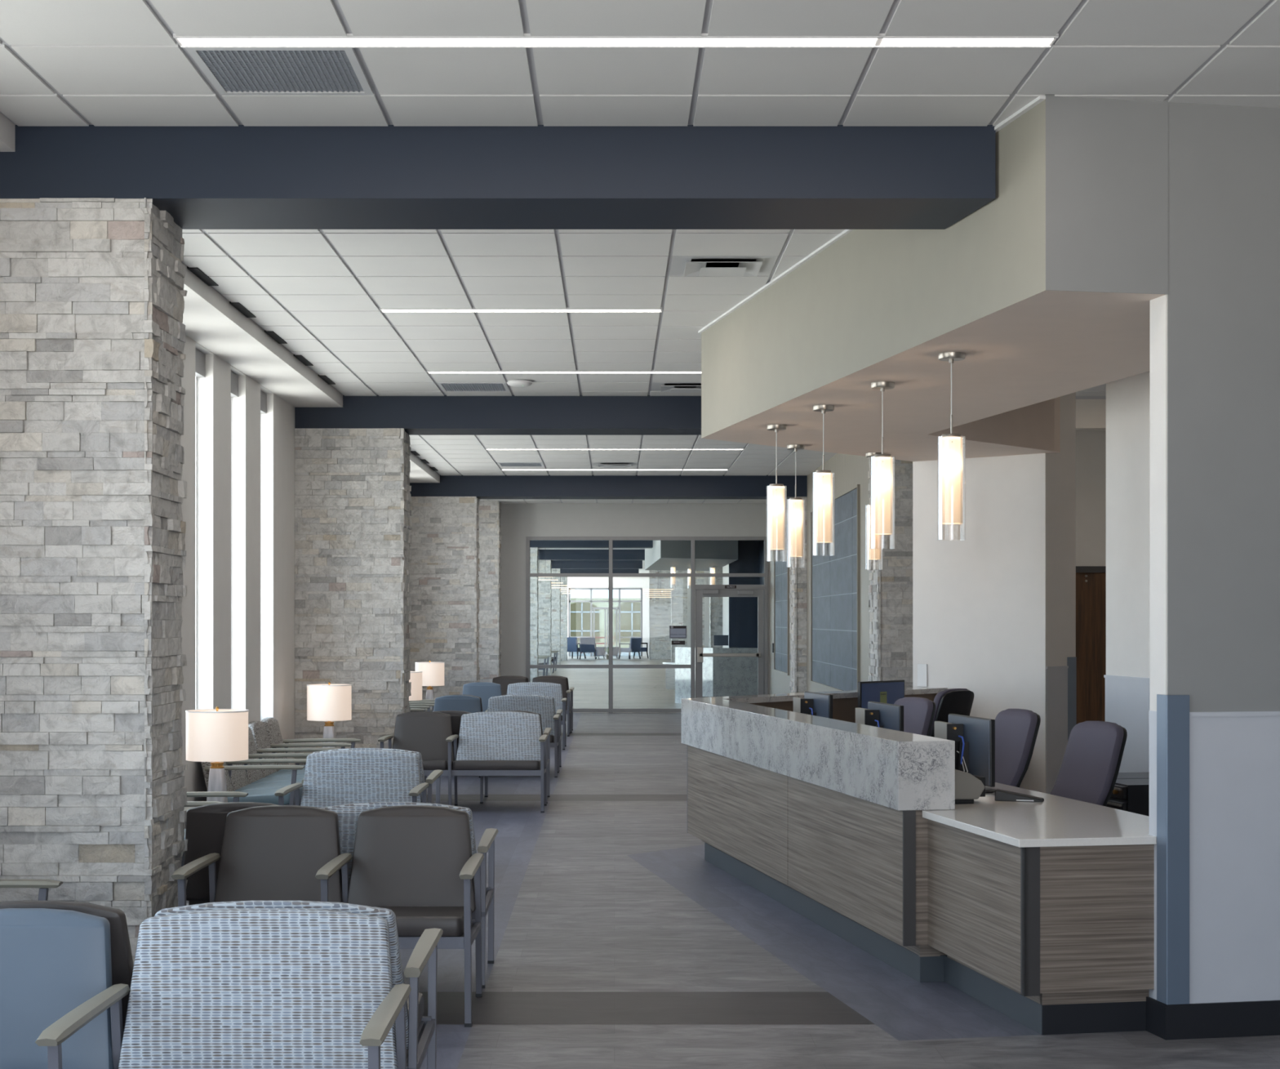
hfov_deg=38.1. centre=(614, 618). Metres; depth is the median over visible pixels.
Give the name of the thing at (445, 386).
ceiling vent
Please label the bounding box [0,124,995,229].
beam
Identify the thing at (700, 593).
door
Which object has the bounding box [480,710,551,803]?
armchair
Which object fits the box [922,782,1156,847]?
countertop
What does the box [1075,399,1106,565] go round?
wall
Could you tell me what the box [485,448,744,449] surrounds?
recessed light
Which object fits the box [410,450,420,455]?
ceiling vent
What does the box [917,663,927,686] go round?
wall box
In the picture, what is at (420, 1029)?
armchair
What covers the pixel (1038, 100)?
trim
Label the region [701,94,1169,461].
soffit
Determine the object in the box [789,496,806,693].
pillar
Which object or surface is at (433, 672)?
table lamp
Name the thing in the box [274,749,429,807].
armchair
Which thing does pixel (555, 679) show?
armchair
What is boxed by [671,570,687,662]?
pillar
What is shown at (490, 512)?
pillar
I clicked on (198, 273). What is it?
ceiling vent
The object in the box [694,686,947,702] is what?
countertop
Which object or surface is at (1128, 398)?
wall
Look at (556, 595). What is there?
pillar
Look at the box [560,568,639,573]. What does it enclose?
beam
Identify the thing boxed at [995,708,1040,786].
chair
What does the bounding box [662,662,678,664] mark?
countertop
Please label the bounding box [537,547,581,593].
linear chandelier
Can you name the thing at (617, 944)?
floor
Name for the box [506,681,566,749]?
armchair
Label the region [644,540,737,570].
soffit
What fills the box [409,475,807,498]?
beam
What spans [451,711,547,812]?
armchair
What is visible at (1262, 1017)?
baseboard
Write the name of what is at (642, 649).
lounge chair
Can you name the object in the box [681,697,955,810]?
countertop
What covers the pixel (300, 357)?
ceiling vent
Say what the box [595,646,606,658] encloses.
table
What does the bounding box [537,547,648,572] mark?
ceiling
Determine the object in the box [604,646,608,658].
potted plant
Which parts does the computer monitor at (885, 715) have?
port panel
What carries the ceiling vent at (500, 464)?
in the ceiling at (64, 63)
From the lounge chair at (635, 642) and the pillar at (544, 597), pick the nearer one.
the pillar at (544, 597)
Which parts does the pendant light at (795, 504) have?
cord, lamp shade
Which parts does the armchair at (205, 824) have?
leg, seat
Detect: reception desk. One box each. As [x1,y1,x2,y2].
[662,646,757,702]
[681,686,1156,1034]
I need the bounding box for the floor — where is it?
[186,656,1279,1068]
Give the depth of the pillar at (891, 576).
18.72 m
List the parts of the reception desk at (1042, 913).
panel, arm panel, panel, corner trim, panel, panel, corner trim, panel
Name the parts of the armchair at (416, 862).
backrest, seat, seat frame, leg, rail, leg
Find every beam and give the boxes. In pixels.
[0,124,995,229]
[294,395,701,435]
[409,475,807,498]
[529,540,653,547]
[537,549,644,559]
[551,560,642,568]
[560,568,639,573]
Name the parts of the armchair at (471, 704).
backrest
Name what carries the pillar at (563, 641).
on the floor
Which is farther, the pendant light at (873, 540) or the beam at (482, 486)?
the beam at (482, 486)
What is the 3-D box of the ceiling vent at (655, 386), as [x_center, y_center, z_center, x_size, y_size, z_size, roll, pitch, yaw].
[0.614,-1.996,16.041,0.586,0.046,0.586,0,0,0]
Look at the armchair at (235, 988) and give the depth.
5.08 m
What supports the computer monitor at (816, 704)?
on the reception desk at (1042, 913)
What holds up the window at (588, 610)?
in the wall at (642, 582)
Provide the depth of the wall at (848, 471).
22.46 m
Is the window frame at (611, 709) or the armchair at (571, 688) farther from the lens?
the window frame at (611, 709)
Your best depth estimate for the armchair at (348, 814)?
8.20 m
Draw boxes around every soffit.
[0,112,15,151]
[182,262,342,407]
[409,452,439,482]
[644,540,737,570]
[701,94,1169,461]
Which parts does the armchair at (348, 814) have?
backrest, seat frame, leg, rail, leg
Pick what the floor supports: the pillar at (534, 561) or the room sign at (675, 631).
the pillar at (534, 561)
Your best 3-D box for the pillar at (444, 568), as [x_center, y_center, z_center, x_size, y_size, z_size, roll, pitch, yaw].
[-2.399,-0.043,26.245,0.957,3.345,0.630,0,0,0]
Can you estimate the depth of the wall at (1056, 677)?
14.18 m
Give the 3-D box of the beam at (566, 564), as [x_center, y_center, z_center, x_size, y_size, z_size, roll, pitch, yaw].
[-0.964,-1.865,63.200,3.828,0.300,0.600,0,0,0]
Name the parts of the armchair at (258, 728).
backrest, seat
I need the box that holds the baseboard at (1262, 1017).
[1146,995,1279,1039]
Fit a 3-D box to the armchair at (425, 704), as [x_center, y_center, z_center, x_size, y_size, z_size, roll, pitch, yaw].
[-2.496,1.220,21.568,0.752,0.821,0.599,0,0,0]
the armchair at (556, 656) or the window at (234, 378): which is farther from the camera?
the armchair at (556, 656)
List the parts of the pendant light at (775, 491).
lamp shade, cord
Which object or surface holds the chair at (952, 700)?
on the floor
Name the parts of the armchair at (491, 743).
seat frame, seat, backrest, leg, leg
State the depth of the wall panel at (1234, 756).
7.24 m
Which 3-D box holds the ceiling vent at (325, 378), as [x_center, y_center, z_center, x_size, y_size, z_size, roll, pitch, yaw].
[-2.410,-2.007,15.540,0.060,0.012,0.560,0,0,0]
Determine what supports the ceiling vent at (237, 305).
in the ceiling at (64, 63)
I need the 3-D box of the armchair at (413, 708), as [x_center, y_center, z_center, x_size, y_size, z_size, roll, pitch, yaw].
[-2.496,1.220,20.984,0.752,0.821,0.631,0,0,0]
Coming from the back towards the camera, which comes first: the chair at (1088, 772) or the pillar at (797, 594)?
the pillar at (797, 594)
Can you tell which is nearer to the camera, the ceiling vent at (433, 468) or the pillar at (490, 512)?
the ceiling vent at (433, 468)
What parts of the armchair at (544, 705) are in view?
backrest, seat frame, seat, leg, leg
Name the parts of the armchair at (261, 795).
backrest, leg, seat, leg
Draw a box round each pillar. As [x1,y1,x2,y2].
[0,197,187,963]
[294,427,412,764]
[408,496,479,698]
[478,500,502,682]
[529,546,538,681]
[537,559,551,675]
[551,568,560,664]
[560,576,567,660]
[648,569,671,658]
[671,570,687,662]
[694,570,704,646]
[708,566,722,646]
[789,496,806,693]
[867,457,912,687]
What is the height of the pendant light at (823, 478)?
0.885 m
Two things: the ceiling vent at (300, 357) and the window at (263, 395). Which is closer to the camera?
the ceiling vent at (300, 357)
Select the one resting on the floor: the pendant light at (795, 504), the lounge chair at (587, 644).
the lounge chair at (587, 644)
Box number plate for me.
[724,585,736,588]
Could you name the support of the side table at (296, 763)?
on the floor
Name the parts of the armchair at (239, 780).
backrest, seat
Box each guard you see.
[1066,656,1076,740]
[1156,693,1189,1004]
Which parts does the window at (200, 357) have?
frame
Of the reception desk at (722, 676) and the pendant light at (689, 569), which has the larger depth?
the pendant light at (689, 569)
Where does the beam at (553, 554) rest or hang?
attached to the ceiling at (642, 570)
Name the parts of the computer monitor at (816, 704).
port panel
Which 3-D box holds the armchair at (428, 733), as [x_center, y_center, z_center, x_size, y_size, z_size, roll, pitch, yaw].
[-1.667,1.220,15.861,0.631,0.821,0.752,0,0,0]
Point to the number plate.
(726, 586)
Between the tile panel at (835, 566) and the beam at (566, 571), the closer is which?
the tile panel at (835, 566)
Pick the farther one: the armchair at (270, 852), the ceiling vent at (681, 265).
the ceiling vent at (681, 265)
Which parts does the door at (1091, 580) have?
frame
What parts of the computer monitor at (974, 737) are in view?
port panel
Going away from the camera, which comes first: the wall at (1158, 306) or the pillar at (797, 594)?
the wall at (1158, 306)
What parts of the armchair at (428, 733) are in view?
leg, leg, backrest, seat, seat frame, leg, leg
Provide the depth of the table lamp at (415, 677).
19.83 m
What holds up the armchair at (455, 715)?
on the floor
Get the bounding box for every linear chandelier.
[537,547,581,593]
[642,588,673,597]
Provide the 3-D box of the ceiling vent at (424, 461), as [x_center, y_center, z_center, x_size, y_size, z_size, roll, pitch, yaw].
[-2.410,-2.007,23.590,0.060,0.012,0.560,0,0,0]
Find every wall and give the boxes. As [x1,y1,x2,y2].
[499,502,769,693]
[567,572,649,656]
[687,564,728,646]
[728,540,764,647]
[769,453,870,693]
[912,391,1075,792]
[1045,94,1279,711]
[1045,665,1068,793]
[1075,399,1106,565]
[1103,370,1150,772]
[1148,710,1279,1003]
[1150,294,1167,711]
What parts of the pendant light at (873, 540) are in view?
lamp shade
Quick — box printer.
[955,768,985,803]
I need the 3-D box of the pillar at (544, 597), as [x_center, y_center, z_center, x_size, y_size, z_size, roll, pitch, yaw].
[-2.358,-0.043,54.001,1.040,3.345,0.599,0,0,0]
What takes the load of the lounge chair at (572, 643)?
on the floor
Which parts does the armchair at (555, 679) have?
backrest, leg, leg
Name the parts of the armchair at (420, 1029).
leg, seat, seat frame, rail, leg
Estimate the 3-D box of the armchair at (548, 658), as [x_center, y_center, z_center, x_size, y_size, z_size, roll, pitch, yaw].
[-2.111,1.220,50.400,0.752,0.821,0.631,0,0,0]
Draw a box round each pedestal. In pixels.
[1106,777,1149,816]
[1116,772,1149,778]
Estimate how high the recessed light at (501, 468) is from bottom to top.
0.012 m
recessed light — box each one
[173,33,1058,48]
[379,306,662,312]
[426,369,701,373]
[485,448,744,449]
[501,468,728,470]
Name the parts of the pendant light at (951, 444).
lamp shade, cord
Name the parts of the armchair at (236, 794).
leg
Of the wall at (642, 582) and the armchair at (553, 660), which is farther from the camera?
the wall at (642, 582)
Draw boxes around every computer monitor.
[713,635,728,644]
[792,691,832,718]
[855,701,903,731]
[857,680,904,708]
[934,713,995,792]
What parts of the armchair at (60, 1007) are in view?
leg, leg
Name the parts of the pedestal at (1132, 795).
pull, drawer, drawer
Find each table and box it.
[183,806,194,828]
[293,751,313,764]
[408,698,435,701]
[408,701,435,711]
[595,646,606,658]
[606,646,618,657]
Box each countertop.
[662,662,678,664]
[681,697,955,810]
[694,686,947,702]
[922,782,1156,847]
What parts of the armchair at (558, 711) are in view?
backrest, leg, leg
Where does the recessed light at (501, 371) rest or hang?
in the ceiling at (64, 63)
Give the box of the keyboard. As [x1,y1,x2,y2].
[995,788,1044,801]
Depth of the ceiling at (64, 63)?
7.14 m
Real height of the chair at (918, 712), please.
1.137 m
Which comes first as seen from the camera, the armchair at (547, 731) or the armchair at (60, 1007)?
the armchair at (60, 1007)
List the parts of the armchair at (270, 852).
leg, leg, backrest, leg, leg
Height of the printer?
0.165 m
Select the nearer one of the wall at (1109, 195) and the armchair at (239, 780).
the wall at (1109, 195)
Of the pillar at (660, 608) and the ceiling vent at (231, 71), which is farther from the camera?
the pillar at (660, 608)
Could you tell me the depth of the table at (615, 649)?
76.00 m
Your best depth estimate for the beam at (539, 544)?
44.40 m
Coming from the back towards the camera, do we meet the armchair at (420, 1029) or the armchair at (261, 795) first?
the armchair at (261, 795)
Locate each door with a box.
[695,589,764,697]
[1075,565,1106,724]
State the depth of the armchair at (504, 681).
26.30 m
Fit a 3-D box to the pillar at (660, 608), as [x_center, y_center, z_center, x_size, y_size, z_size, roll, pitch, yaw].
[1.854,-0.193,75.301,0.892,3.645,0.599,0,0,0]
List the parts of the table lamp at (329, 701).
lamp shade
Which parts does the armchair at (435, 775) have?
leg, leg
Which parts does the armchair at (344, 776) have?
leg, leg, leg, leg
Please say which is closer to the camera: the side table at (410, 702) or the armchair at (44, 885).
the armchair at (44, 885)
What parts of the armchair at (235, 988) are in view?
leg, leg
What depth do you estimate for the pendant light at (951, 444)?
8.76 m
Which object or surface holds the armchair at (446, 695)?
on the floor
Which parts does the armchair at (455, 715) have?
backrest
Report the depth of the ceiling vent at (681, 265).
10.51 m
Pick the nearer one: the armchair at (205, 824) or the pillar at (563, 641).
the armchair at (205, 824)
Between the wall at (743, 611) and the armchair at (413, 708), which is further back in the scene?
the wall at (743, 611)
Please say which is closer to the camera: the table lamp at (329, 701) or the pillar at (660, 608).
the table lamp at (329, 701)
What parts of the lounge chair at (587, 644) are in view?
backrest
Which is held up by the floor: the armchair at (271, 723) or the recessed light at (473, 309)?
the armchair at (271, 723)
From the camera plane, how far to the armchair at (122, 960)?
5.31 m
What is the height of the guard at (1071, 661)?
1.235 m
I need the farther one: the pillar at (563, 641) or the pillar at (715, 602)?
the pillar at (563, 641)
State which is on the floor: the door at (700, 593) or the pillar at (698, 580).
the pillar at (698, 580)
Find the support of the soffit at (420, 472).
attached to the ceiling at (64, 63)
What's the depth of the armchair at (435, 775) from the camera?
11.65 m
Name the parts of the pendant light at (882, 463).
lamp shade, cord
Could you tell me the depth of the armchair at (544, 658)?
47.90 m
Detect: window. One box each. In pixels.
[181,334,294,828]
[195,347,205,709]
[231,371,238,396]
[260,390,266,413]
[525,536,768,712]
[568,587,642,656]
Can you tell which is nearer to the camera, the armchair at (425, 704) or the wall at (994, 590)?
the wall at (994, 590)
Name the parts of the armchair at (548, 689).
backrest, leg, leg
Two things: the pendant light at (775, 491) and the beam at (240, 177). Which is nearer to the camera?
the beam at (240, 177)
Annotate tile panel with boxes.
[773,522,789,675]
[810,484,860,690]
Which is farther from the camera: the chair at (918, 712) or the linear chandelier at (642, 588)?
the linear chandelier at (642, 588)
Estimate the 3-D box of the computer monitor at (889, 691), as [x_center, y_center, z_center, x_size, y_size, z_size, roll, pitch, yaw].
[1.980,0.655,13.722,0.250,0.395,0.531,0,0,20]
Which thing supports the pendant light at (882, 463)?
hanging from the soffit at (873, 305)
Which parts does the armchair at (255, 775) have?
backrest, seat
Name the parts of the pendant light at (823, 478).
cord, lamp shade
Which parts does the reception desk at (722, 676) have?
wood panel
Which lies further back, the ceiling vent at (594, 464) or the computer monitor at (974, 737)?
the ceiling vent at (594, 464)
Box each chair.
[567,636,586,658]
[579,637,595,658]
[617,636,641,658]
[631,636,648,657]
[893,696,935,735]
[928,688,973,737]
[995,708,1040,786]
[1049,720,1127,806]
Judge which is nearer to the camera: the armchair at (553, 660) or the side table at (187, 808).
the side table at (187, 808)
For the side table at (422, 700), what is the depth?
22.94 m
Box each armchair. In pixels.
[0,879,62,900]
[0,900,133,1031]
[0,907,129,1068]
[118,907,411,1068]
[154,900,443,1068]
[171,804,351,906]
[181,801,277,905]
[183,791,248,839]
[200,758,306,804]
[226,752,312,791]
[246,726,338,783]
[248,720,351,777]
[261,716,361,771]
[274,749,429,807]
[301,747,443,803]
[320,801,497,987]
[346,804,484,1026]
[377,711,458,805]
[409,703,434,711]
[409,705,430,711]
[424,710,470,782]
[426,694,481,777]
[438,694,483,711]
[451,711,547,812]
[462,681,502,711]
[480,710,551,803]
[484,694,563,771]
[487,694,559,777]
[492,675,526,695]
[504,675,528,681]
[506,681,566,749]
[532,675,570,736]
[537,655,551,675]
[537,657,547,675]
[543,675,573,732]
[551,650,559,671]
[551,651,557,672]
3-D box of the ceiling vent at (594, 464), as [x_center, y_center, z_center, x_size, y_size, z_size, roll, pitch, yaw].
[0.005,-1.996,24.084,0.586,0.046,0.586,0,0,0]
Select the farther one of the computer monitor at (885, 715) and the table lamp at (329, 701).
the table lamp at (329, 701)
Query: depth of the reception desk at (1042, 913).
8.27 m
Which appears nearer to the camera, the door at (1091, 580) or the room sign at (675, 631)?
the door at (1091, 580)
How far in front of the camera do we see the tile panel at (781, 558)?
29.66 m
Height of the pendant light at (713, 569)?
0.885 m
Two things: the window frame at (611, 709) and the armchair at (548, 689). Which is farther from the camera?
the window frame at (611, 709)
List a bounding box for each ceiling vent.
[185,48,373,94]
[186,266,218,285]
[229,301,256,317]
[264,329,287,343]
[293,354,313,365]
[318,374,335,384]
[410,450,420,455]
[420,458,429,463]
[429,466,438,471]
[436,382,510,391]
[497,462,544,466]
[591,462,637,467]
[650,382,701,392]
[669,255,777,276]
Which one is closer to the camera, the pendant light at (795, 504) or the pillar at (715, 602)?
the pendant light at (795, 504)
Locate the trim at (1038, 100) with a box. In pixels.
[697,95,1045,333]
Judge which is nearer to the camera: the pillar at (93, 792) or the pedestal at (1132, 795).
the pillar at (93, 792)
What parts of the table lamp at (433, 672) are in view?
lamp shade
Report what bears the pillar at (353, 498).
on the floor
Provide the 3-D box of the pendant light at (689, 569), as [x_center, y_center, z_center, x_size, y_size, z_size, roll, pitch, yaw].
[1.902,-1.208,46.496,0.136,0.885,0.141,0,0,0]
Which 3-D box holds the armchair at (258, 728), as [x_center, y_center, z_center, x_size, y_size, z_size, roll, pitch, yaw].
[-2.496,1.220,14.664,0.752,0.821,0.599,0,0,0]
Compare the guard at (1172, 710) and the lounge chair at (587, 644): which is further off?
the lounge chair at (587, 644)
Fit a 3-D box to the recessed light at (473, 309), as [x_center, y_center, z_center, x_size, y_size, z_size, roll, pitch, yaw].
[-0.605,-2.008,12.049,1.829,0.012,0.122,0,0,0]
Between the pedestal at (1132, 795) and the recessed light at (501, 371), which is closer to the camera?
the pedestal at (1132, 795)
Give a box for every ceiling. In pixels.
[0,0,1279,502]
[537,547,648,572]
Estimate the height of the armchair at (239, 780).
0.821 m
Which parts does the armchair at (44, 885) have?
leg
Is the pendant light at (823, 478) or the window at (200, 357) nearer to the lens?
the pendant light at (823, 478)
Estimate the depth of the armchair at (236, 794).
10.68 m
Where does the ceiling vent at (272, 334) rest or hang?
in the ceiling at (64, 63)
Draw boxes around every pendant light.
[671,566,675,583]
[688,565,690,585]
[711,564,715,584]
[766,424,786,549]
[786,444,804,556]
[812,404,835,542]
[865,452,881,559]
[870,381,894,534]
[937,351,964,524]
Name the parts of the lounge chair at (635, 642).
armrest, seat, backrest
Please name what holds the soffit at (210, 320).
attached to the ceiling at (64, 63)
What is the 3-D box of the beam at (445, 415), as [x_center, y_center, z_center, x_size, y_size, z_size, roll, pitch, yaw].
[-0.080,-1.865,16.990,5.600,0.300,0.600,0,0,0]
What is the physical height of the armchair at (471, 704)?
0.821 m
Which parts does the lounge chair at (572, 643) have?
backrest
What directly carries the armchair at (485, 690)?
on the floor
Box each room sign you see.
[669,625,686,638]
[671,640,684,644]
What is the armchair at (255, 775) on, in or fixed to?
on the floor
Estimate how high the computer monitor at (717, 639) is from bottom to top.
0.200 m
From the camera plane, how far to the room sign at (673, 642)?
32.24 m
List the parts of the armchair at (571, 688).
backrest, leg, leg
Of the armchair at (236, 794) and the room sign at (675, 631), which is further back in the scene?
the room sign at (675, 631)
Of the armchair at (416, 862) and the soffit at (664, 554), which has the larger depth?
the soffit at (664, 554)
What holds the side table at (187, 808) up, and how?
on the floor
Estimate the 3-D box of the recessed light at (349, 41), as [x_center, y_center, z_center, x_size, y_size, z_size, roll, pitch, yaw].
[0.005,-2.008,6.439,3.048,0.012,0.122,0,0,0]
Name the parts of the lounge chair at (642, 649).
seat, armrest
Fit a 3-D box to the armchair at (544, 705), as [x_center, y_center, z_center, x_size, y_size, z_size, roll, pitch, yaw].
[-0.973,1.220,19.311,0.809,0.821,0.752,0,0,0]
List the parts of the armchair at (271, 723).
backrest, seat, leg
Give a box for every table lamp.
[185,706,248,802]
[306,681,351,747]
[408,671,422,700]
[415,660,444,707]
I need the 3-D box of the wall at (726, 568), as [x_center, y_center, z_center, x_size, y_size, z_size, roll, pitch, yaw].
[3.150,-0.193,64.500,1.700,3.645,33.000,0,0,0]
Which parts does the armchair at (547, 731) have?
leg, leg, backrest, leg, leg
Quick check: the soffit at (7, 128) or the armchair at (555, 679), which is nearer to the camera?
the soffit at (7, 128)
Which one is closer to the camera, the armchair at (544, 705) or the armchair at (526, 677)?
the armchair at (544, 705)
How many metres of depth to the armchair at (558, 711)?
20.18 m
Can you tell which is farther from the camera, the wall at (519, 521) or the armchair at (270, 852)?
the wall at (519, 521)
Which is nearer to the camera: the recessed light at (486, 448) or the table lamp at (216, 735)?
the table lamp at (216, 735)
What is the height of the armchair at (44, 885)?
0.821 m
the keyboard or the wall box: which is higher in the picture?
the wall box
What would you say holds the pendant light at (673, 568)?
hanging from the soffit at (664, 554)
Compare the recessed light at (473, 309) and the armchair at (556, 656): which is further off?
the armchair at (556, 656)

